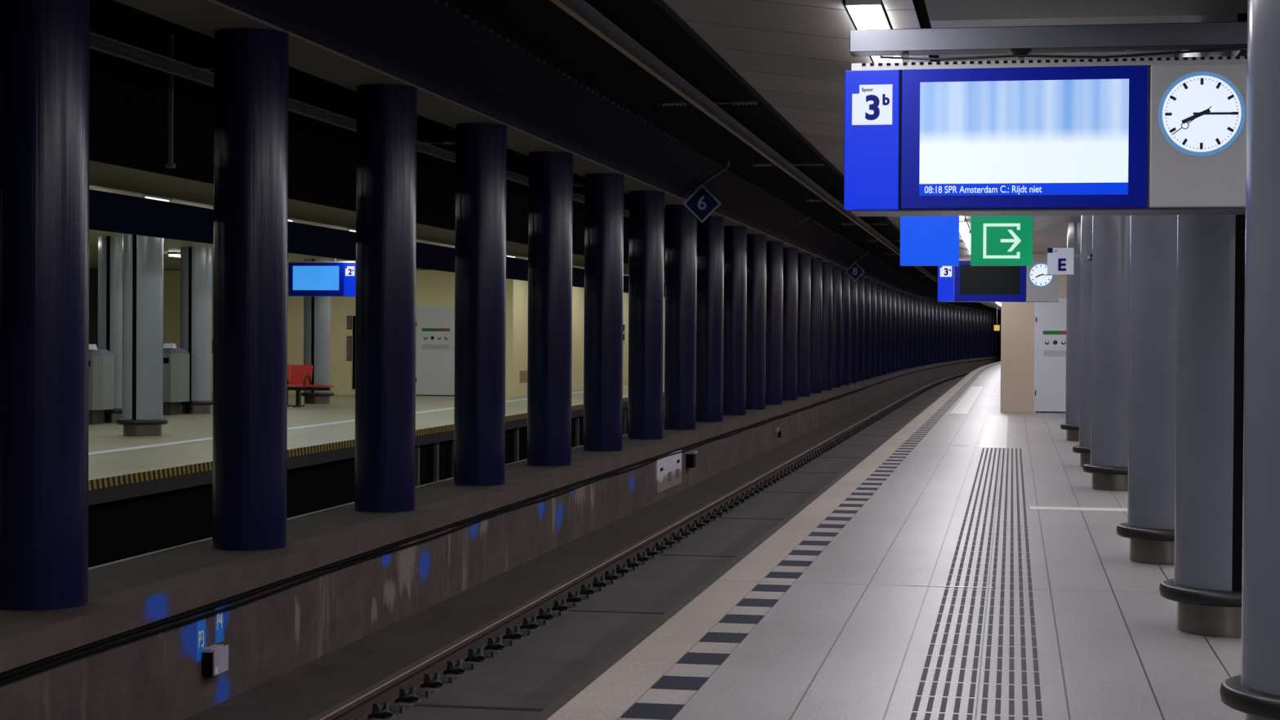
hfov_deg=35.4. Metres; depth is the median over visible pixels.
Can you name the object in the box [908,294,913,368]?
column
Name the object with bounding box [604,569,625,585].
rail fastening
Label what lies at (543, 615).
rail fastening
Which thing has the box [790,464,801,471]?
rail fastening
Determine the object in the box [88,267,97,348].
wall
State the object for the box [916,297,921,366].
column
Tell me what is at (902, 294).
column
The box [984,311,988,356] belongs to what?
column
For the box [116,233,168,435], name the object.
column
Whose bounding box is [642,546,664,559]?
rail fastening
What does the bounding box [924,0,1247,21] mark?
ceiling
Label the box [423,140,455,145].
bracket
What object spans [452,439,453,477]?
support
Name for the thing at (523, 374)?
wall stain patch
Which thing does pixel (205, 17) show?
beam
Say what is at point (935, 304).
column
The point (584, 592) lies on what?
rail fastening
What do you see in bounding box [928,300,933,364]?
column
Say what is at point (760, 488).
rail fastening
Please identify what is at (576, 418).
support
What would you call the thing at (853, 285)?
column
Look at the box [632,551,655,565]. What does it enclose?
rail fastening
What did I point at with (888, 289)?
column
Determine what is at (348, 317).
poster
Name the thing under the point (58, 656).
cable
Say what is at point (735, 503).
rail fastening
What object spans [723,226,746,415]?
column
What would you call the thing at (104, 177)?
ceiling
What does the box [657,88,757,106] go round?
bracket
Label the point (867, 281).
column
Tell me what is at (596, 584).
rail fastening
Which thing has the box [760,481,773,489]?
rail fastening
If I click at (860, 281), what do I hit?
column
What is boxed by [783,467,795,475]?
rail fastening
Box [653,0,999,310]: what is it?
trim
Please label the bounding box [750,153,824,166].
bracket
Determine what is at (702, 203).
diamond sign
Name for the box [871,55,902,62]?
ceiling light
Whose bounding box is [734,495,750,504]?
rail fastening
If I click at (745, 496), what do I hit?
rail fastening
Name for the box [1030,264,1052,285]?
clock
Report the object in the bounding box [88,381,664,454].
trim
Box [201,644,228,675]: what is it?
junction box
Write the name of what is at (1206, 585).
column
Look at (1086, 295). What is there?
column
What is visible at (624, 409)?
support
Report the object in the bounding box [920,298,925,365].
column
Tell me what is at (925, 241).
direction sign
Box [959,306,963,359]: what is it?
column
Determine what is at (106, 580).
ledge
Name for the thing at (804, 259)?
column
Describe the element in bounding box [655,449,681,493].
wall panel
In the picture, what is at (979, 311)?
column
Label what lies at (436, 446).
support
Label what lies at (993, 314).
column
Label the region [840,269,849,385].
column
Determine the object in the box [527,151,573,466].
column
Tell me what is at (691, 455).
box
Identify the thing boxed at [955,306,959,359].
column
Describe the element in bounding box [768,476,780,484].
rail fastening
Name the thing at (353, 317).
door
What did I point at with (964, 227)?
ceiling light
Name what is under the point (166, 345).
crumpled paper
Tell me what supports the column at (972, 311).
on the ledge
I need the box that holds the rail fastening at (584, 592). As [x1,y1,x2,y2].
[579,583,602,599]
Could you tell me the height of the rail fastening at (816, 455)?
0.135 m
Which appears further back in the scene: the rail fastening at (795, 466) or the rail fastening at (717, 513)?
the rail fastening at (795, 466)
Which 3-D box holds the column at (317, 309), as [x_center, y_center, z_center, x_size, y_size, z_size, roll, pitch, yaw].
[-6.954,-0.613,43.289,0.730,3.100,0.730,0,1,10]
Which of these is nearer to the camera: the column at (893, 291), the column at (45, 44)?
the column at (45, 44)
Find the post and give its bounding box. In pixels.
[164,33,176,168]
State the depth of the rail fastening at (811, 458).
38.93 m
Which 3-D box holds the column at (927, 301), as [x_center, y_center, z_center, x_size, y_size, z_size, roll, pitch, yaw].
[16.522,-1.613,116.602,0.536,3.770,0.536,0,1,10]
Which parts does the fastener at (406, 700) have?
plate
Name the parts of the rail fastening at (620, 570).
plate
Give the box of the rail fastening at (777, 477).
[772,474,784,481]
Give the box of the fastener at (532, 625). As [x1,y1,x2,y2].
[519,616,547,635]
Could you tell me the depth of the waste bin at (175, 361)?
36.65 m
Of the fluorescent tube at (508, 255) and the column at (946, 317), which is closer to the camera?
the fluorescent tube at (508, 255)
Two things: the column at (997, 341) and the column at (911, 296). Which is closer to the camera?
the column at (911, 296)
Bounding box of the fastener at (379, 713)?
[364,702,404,719]
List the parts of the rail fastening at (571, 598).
plate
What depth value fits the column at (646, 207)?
30.45 m
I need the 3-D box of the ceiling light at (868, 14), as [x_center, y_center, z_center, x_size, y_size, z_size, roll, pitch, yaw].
[1.191,-1.829,10.431,0.190,0.078,0.962,0,1,10]
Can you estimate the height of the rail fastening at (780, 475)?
0.135 m
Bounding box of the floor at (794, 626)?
[530,361,1244,719]
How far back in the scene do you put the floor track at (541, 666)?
17.66 m
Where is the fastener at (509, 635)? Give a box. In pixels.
[502,626,531,645]
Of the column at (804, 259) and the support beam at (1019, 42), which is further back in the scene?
the column at (804, 259)
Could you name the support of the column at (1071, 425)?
on the floor at (794, 626)
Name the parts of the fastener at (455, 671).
plate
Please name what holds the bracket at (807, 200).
attached to the ceiling track at (425, 44)
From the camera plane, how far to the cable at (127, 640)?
14.36 m
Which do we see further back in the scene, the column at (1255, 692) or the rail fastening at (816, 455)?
the rail fastening at (816, 455)
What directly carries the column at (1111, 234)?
on the floor at (794, 626)
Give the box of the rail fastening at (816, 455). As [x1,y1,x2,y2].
[812,452,822,457]
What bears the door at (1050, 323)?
in the wall at (1017, 318)
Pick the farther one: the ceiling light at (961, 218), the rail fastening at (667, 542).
the ceiling light at (961, 218)
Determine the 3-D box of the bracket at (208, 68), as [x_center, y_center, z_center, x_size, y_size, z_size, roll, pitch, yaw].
[-4.525,-3.066,20.639,1.170,0.214,0.120,0,1,10]
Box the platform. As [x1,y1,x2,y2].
[88,378,664,568]
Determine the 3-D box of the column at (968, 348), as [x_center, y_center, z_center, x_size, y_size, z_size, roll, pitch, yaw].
[24.646,-1.980,151.341,0.536,3.770,0.536,0,1,10]
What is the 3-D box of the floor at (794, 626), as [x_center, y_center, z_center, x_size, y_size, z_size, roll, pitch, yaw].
[27.163,0.889,105.329,18.766,0.970,239.000,0,1,10]
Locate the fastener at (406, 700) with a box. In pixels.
[391,686,430,710]
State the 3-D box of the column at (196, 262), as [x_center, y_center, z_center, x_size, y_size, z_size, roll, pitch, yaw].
[-8.295,-0.552,37.537,0.730,3.100,0.730,0,1,10]
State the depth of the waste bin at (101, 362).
32.69 m
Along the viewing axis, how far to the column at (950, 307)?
135.32 m
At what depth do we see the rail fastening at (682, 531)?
24.07 m
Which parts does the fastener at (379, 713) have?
plate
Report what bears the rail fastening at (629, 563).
on the floor track at (541, 666)
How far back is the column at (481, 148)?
20.89 m
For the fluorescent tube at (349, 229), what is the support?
attached to the ceiling at (104, 177)
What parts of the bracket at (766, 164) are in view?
arm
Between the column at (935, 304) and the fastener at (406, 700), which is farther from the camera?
the column at (935, 304)
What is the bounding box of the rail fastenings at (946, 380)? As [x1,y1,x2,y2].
[915,373,966,395]
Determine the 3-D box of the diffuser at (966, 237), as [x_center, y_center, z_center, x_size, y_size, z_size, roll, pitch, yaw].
[5.511,-2.058,33.843,0.148,0.028,2.400,0,1,10]
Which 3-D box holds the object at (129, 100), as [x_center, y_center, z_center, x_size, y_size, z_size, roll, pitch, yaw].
[17.328,-3.489,107.105,12.086,1.380,239.000,0,1,10]
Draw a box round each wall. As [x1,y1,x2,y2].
[0,357,1000,719]
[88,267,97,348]
[163,270,664,396]
[1000,253,1066,412]
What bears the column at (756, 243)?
on the ledge
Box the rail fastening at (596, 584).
[592,576,614,591]
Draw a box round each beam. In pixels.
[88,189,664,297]
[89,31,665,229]
[113,0,1000,313]
[849,21,1247,62]
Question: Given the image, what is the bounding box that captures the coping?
[0,355,1000,672]
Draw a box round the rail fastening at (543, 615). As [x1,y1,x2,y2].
[536,607,562,625]
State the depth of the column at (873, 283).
78.22 m
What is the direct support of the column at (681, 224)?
on the ledge
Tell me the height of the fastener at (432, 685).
0.135 m
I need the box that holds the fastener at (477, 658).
[462,647,495,668]
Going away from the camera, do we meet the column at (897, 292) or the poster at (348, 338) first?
the poster at (348, 338)
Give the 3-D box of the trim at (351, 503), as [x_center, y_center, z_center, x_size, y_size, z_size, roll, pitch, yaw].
[18.496,0.398,106.931,9.432,0.015,239.000,0,1,10]
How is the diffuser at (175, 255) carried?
attached to the ceiling light at (175, 254)
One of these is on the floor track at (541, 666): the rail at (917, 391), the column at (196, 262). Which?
the rail at (917, 391)
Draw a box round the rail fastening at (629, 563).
[626,557,645,571]
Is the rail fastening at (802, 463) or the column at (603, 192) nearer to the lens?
the column at (603, 192)
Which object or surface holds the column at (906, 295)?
on the ledge
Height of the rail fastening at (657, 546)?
0.135 m
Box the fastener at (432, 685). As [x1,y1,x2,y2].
[416,672,453,695]
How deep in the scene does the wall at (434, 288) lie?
49.50 m
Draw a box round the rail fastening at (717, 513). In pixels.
[711,507,728,518]
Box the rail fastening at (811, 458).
[806,455,817,461]
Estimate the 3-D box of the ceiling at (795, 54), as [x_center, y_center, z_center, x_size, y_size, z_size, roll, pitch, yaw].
[27.152,-2.869,105.290,18.836,0.145,239.000,0,1,10]
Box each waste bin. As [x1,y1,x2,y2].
[88,349,115,424]
[163,348,189,415]
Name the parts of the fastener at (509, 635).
plate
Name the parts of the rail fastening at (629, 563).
plate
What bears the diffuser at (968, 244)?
attached to the ceiling light at (967, 243)
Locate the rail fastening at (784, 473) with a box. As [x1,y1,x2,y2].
[780,470,791,477]
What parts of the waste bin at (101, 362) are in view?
lid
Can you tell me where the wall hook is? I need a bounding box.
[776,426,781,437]
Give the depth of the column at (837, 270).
62.29 m
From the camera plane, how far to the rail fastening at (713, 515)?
26.27 m
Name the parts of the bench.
backrest, seat, backrest, armrest, seat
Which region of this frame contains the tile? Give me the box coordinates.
[979,414,1008,448]
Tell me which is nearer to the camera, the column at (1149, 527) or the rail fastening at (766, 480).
the column at (1149, 527)
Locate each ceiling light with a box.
[167,251,180,257]
[845,0,893,29]
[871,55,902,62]
[959,216,964,220]
[959,218,969,232]
[960,230,970,241]
[964,241,970,249]
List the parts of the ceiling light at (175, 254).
frame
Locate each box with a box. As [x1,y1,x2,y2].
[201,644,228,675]
[685,444,697,467]
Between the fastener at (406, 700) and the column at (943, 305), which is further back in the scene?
the column at (943, 305)
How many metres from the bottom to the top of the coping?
0.165 m
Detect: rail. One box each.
[309,391,915,719]
[550,0,937,282]
[915,371,970,394]
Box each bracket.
[200,66,213,71]
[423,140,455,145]
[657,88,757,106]
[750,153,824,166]
[804,199,844,202]
[840,220,888,225]
[865,234,900,241]
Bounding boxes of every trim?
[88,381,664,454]
[88,425,663,570]
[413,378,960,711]
[435,0,899,271]
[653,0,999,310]
[869,444,993,588]
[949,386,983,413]
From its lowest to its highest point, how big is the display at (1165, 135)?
0.705 m
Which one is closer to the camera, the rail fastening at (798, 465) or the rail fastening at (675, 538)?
the rail fastening at (675, 538)
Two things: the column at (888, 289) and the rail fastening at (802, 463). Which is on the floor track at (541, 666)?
the rail fastening at (802, 463)
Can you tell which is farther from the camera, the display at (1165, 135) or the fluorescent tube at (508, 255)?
the fluorescent tube at (508, 255)
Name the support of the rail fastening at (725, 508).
on the floor track at (541, 666)
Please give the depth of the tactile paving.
10.74 m
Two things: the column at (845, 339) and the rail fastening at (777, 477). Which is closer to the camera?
the rail fastening at (777, 477)
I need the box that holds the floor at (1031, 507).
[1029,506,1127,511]
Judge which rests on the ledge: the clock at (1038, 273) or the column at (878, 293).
the column at (878, 293)
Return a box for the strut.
[792,210,810,227]
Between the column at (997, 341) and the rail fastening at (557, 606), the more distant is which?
the column at (997, 341)
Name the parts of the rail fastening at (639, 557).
plate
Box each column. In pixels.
[0,0,89,610]
[97,235,122,422]
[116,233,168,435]
[180,246,213,413]
[212,27,288,551]
[301,258,333,404]
[354,84,417,512]
[453,122,506,485]
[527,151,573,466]
[582,173,623,451]
[627,190,664,439]
[663,204,697,430]
[695,216,724,422]
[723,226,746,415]
[746,234,766,409]
[765,241,783,404]
[782,247,798,400]
[796,253,810,396]
[809,257,822,393]
[821,262,832,390]
[831,266,841,387]
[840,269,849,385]
[848,276,857,382]
[856,275,864,381]
[863,278,871,379]
[870,280,876,377]
[875,283,881,376]
[880,284,886,374]
[885,287,891,373]
[890,288,895,372]
[895,290,900,370]
[899,292,904,369]
[904,293,909,368]
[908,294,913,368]
[912,296,917,367]
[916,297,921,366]
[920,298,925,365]
[924,299,929,364]
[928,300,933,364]
[933,302,937,363]
[937,302,941,362]
[940,303,945,362]
[944,304,948,361]
[948,305,952,360]
[951,306,955,360]
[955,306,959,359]
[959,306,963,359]
[963,307,967,359]
[966,308,970,359]
[970,309,974,358]
[973,310,977,358]
[977,310,982,357]
[981,311,985,357]
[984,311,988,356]
[988,311,991,356]
[991,312,995,355]
[995,312,999,355]
[999,313,1000,355]
[1060,222,1080,441]
[1072,215,1093,466]
[1082,215,1130,491]
[1115,214,1177,565]
[1159,13,1247,638]
[1219,0,1279,719]
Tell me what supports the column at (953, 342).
on the ledge
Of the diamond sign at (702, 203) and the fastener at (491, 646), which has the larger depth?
the diamond sign at (702, 203)
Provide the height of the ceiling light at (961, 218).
0.078 m
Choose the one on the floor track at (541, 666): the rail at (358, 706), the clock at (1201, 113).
the rail at (358, 706)
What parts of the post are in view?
post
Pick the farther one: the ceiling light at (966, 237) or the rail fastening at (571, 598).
the ceiling light at (966, 237)
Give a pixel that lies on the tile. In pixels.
(995, 433)
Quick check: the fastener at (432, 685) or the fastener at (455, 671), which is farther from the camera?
the fastener at (455, 671)
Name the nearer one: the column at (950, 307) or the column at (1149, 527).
the column at (1149, 527)
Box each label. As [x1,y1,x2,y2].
[196,617,205,662]
[214,599,223,643]
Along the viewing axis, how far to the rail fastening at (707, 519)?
25.72 m
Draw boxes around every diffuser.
[168,254,180,257]
[960,233,970,241]
[965,242,970,249]
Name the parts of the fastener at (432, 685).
plate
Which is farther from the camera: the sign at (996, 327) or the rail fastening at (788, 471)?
the sign at (996, 327)
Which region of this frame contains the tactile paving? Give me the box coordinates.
[910,448,1042,719]
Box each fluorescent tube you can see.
[141,194,172,201]
[346,228,355,231]
[506,254,516,257]
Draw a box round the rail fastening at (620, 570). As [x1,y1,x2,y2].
[616,563,635,577]
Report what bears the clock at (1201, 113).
on the display at (1165, 135)
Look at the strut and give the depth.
46.04 m
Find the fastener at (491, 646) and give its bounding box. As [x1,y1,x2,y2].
[482,636,514,656]
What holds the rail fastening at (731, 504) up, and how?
on the floor track at (541, 666)
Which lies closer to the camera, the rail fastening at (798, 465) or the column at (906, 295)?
the rail fastening at (798, 465)
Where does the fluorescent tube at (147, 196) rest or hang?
attached to the ceiling at (104, 177)
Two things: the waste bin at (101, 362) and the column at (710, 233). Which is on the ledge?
the column at (710, 233)
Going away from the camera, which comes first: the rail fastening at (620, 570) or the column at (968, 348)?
the rail fastening at (620, 570)
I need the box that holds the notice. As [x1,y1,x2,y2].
[622,324,624,340]
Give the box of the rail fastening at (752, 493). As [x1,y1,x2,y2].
[745,489,759,498]
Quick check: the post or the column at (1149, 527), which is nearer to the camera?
the column at (1149, 527)
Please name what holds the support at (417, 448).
on the floor track
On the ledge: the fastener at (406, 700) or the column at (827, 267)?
the column at (827, 267)
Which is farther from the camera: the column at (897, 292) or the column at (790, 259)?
the column at (897, 292)
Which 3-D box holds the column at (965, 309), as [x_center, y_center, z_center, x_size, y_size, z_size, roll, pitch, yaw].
[23.860,-1.947,148.191,0.536,3.770,0.536,0,1,10]
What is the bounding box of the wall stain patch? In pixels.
[520,370,527,382]
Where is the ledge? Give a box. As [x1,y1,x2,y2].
[0,355,994,626]
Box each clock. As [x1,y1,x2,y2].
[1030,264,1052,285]
[1162,75,1241,151]
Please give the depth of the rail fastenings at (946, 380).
99.73 m
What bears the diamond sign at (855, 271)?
hanging from the ceiling track at (425, 44)
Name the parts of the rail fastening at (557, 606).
plate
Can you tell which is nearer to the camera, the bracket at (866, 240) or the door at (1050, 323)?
the door at (1050, 323)
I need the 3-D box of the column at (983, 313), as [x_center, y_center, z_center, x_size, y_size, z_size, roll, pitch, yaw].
[27.885,-2.111,163.920,0.536,3.770,0.536,0,1,10]
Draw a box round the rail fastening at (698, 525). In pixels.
[692,519,710,530]
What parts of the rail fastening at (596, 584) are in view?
plate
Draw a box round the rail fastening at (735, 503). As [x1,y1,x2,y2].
[729,497,745,507]
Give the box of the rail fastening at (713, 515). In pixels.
[707,511,722,522]
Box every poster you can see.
[346,315,351,328]
[346,336,351,360]
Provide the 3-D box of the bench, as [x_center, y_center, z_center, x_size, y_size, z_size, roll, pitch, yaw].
[-7.305,0.530,41.403,1.973,0.855,0.580,0,1,10]
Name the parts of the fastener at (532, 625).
plate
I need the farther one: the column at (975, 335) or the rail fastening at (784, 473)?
the column at (975, 335)
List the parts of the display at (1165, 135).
number panel, number plate, underside plate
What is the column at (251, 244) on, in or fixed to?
on the ledge
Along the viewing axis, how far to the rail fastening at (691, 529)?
24.61 m
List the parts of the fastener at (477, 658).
plate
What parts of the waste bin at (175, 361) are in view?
lid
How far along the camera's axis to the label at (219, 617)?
13.17 m
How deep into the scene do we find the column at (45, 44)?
11.34 m
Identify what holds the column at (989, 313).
on the ledge
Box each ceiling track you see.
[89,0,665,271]
[216,0,1000,312]
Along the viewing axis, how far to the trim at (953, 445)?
12.12 m
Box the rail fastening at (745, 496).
[740,492,755,501]
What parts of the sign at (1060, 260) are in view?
plate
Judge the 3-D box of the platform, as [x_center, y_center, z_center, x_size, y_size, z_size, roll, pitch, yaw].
[8.806,0.734,108.731,22.706,0.970,239.000,0,1,10]
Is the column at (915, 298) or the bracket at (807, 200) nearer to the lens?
the bracket at (807, 200)
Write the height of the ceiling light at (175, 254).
0.085 m
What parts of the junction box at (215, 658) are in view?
lid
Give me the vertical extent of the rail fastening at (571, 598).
0.135 m
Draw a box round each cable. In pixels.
[0,358,996,679]
[0,388,865,685]
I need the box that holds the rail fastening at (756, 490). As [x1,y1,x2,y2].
[750,486,764,495]
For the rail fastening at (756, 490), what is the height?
0.135 m
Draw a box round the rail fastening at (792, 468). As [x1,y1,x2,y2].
[787,466,798,472]
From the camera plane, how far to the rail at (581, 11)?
21.71 m
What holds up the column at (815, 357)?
on the ledge
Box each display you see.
[287,257,355,296]
[844,56,1247,216]
[937,258,1058,302]
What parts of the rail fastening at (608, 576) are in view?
plate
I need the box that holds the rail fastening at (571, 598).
[565,591,590,607]
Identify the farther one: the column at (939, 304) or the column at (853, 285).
the column at (939, 304)
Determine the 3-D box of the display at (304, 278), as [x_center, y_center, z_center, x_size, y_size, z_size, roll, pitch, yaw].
[-6.512,-1.696,40.056,1.930,0.850,0.473,0,1,10]
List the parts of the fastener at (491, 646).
plate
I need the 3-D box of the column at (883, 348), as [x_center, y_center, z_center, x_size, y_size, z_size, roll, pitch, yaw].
[10.133,-1.271,84.836,0.536,3.770,0.536,0,1,10]
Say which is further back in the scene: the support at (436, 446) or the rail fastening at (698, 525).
the support at (436, 446)
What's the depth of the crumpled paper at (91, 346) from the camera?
32.71 m
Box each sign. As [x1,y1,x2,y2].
[683,155,729,222]
[845,245,869,281]
[899,216,959,266]
[970,215,1032,266]
[993,306,999,331]
[1047,248,1092,275]
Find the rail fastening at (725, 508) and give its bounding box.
[718,504,734,515]
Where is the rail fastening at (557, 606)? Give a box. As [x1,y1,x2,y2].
[551,599,577,616]
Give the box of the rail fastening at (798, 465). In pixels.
[794,462,804,469]
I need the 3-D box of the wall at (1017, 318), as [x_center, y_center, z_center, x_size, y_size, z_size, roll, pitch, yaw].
[11.200,-0.622,48.416,4.828,3.220,16.700,0,1,10]
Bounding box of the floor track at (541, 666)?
[184,369,973,719]
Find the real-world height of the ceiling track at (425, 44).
0.680 m
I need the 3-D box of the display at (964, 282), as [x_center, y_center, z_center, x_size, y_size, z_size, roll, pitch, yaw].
[5.830,-1.502,32.684,1.930,1.110,0.473,0,1,10]
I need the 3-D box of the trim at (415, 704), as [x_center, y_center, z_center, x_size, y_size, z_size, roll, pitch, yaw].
[17.786,1.331,96.596,7.256,0.038,198.950,0,1,10]
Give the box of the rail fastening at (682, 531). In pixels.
[680,527,696,539]
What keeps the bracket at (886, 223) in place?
attached to the ceiling track at (425, 44)
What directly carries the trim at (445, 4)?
attached to the ceiling track at (425, 44)
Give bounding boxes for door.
[352,315,355,389]
[415,306,454,395]
[1034,297,1066,413]
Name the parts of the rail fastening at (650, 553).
plate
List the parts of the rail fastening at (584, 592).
plate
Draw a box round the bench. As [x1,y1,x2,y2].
[287,364,333,407]
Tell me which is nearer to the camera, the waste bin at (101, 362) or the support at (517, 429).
the waste bin at (101, 362)
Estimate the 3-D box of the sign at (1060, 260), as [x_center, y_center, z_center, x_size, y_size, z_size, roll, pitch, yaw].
[4.904,-1.110,22.958,0.500,0.300,0.964,0,1,10]
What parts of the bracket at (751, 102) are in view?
arm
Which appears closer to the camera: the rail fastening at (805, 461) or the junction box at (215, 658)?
the junction box at (215, 658)
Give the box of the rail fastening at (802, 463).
[797,460,808,466]
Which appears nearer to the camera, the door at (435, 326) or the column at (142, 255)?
the column at (142, 255)
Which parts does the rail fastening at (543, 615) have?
plate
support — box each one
[415,445,419,486]
[433,442,439,481]
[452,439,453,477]
[514,427,519,462]
[575,417,578,446]
[622,408,626,435]
[662,401,664,425]
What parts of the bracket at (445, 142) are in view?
arm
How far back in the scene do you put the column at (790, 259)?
49.55 m
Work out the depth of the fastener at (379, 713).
12.50 m
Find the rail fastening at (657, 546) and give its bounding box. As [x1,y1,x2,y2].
[654,541,672,554]
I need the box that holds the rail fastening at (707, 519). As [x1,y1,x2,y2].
[701,515,716,526]
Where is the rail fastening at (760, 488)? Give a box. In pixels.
[754,484,768,492]
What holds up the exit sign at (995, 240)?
hanging from the ceiling at (795, 54)
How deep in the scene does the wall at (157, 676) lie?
15.71 m
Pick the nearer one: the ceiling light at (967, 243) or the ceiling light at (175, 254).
the ceiling light at (967, 243)
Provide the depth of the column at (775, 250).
46.37 m
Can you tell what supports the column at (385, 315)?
on the ledge
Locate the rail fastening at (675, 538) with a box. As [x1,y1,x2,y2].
[671,532,688,544]
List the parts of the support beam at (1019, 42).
column arm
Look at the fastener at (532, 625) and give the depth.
16.35 m
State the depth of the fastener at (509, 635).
15.80 m
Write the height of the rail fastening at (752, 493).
0.135 m
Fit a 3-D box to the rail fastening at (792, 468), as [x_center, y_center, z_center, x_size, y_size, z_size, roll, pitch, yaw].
[2.731,1.950,35.642,0.270,0.135,0.240,0,1,10]
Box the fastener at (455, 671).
[440,659,475,681]
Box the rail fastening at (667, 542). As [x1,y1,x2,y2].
[660,536,680,549]
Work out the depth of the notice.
62.37 m
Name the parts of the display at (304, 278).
number panel, number plate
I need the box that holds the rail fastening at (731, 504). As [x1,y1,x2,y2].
[724,501,739,511]
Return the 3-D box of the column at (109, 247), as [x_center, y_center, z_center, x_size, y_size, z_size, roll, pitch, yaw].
[-8.759,-0.507,33.555,0.730,3.100,0.730,0,1,10]
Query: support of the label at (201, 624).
attached to the wall at (157, 676)
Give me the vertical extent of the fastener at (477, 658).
0.135 m
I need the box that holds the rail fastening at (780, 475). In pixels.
[776,472,788,479]
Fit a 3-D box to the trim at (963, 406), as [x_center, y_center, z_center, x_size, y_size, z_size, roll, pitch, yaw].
[8.365,0.941,50.891,0.340,0.004,22.900,0,1,10]
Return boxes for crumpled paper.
[88,344,97,349]
[163,343,176,348]
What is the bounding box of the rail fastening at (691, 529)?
[684,523,702,534]
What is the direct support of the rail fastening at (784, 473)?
on the floor track at (541, 666)
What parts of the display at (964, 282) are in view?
number panel, number plate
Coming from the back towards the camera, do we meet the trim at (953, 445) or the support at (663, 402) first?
the support at (663, 402)
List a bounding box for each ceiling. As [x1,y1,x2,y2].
[88,160,665,281]
[662,0,1179,310]
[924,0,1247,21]
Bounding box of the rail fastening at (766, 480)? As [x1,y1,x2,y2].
[764,479,777,487]
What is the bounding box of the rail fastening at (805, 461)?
[800,458,811,465]
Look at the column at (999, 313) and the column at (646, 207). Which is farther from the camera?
the column at (999, 313)

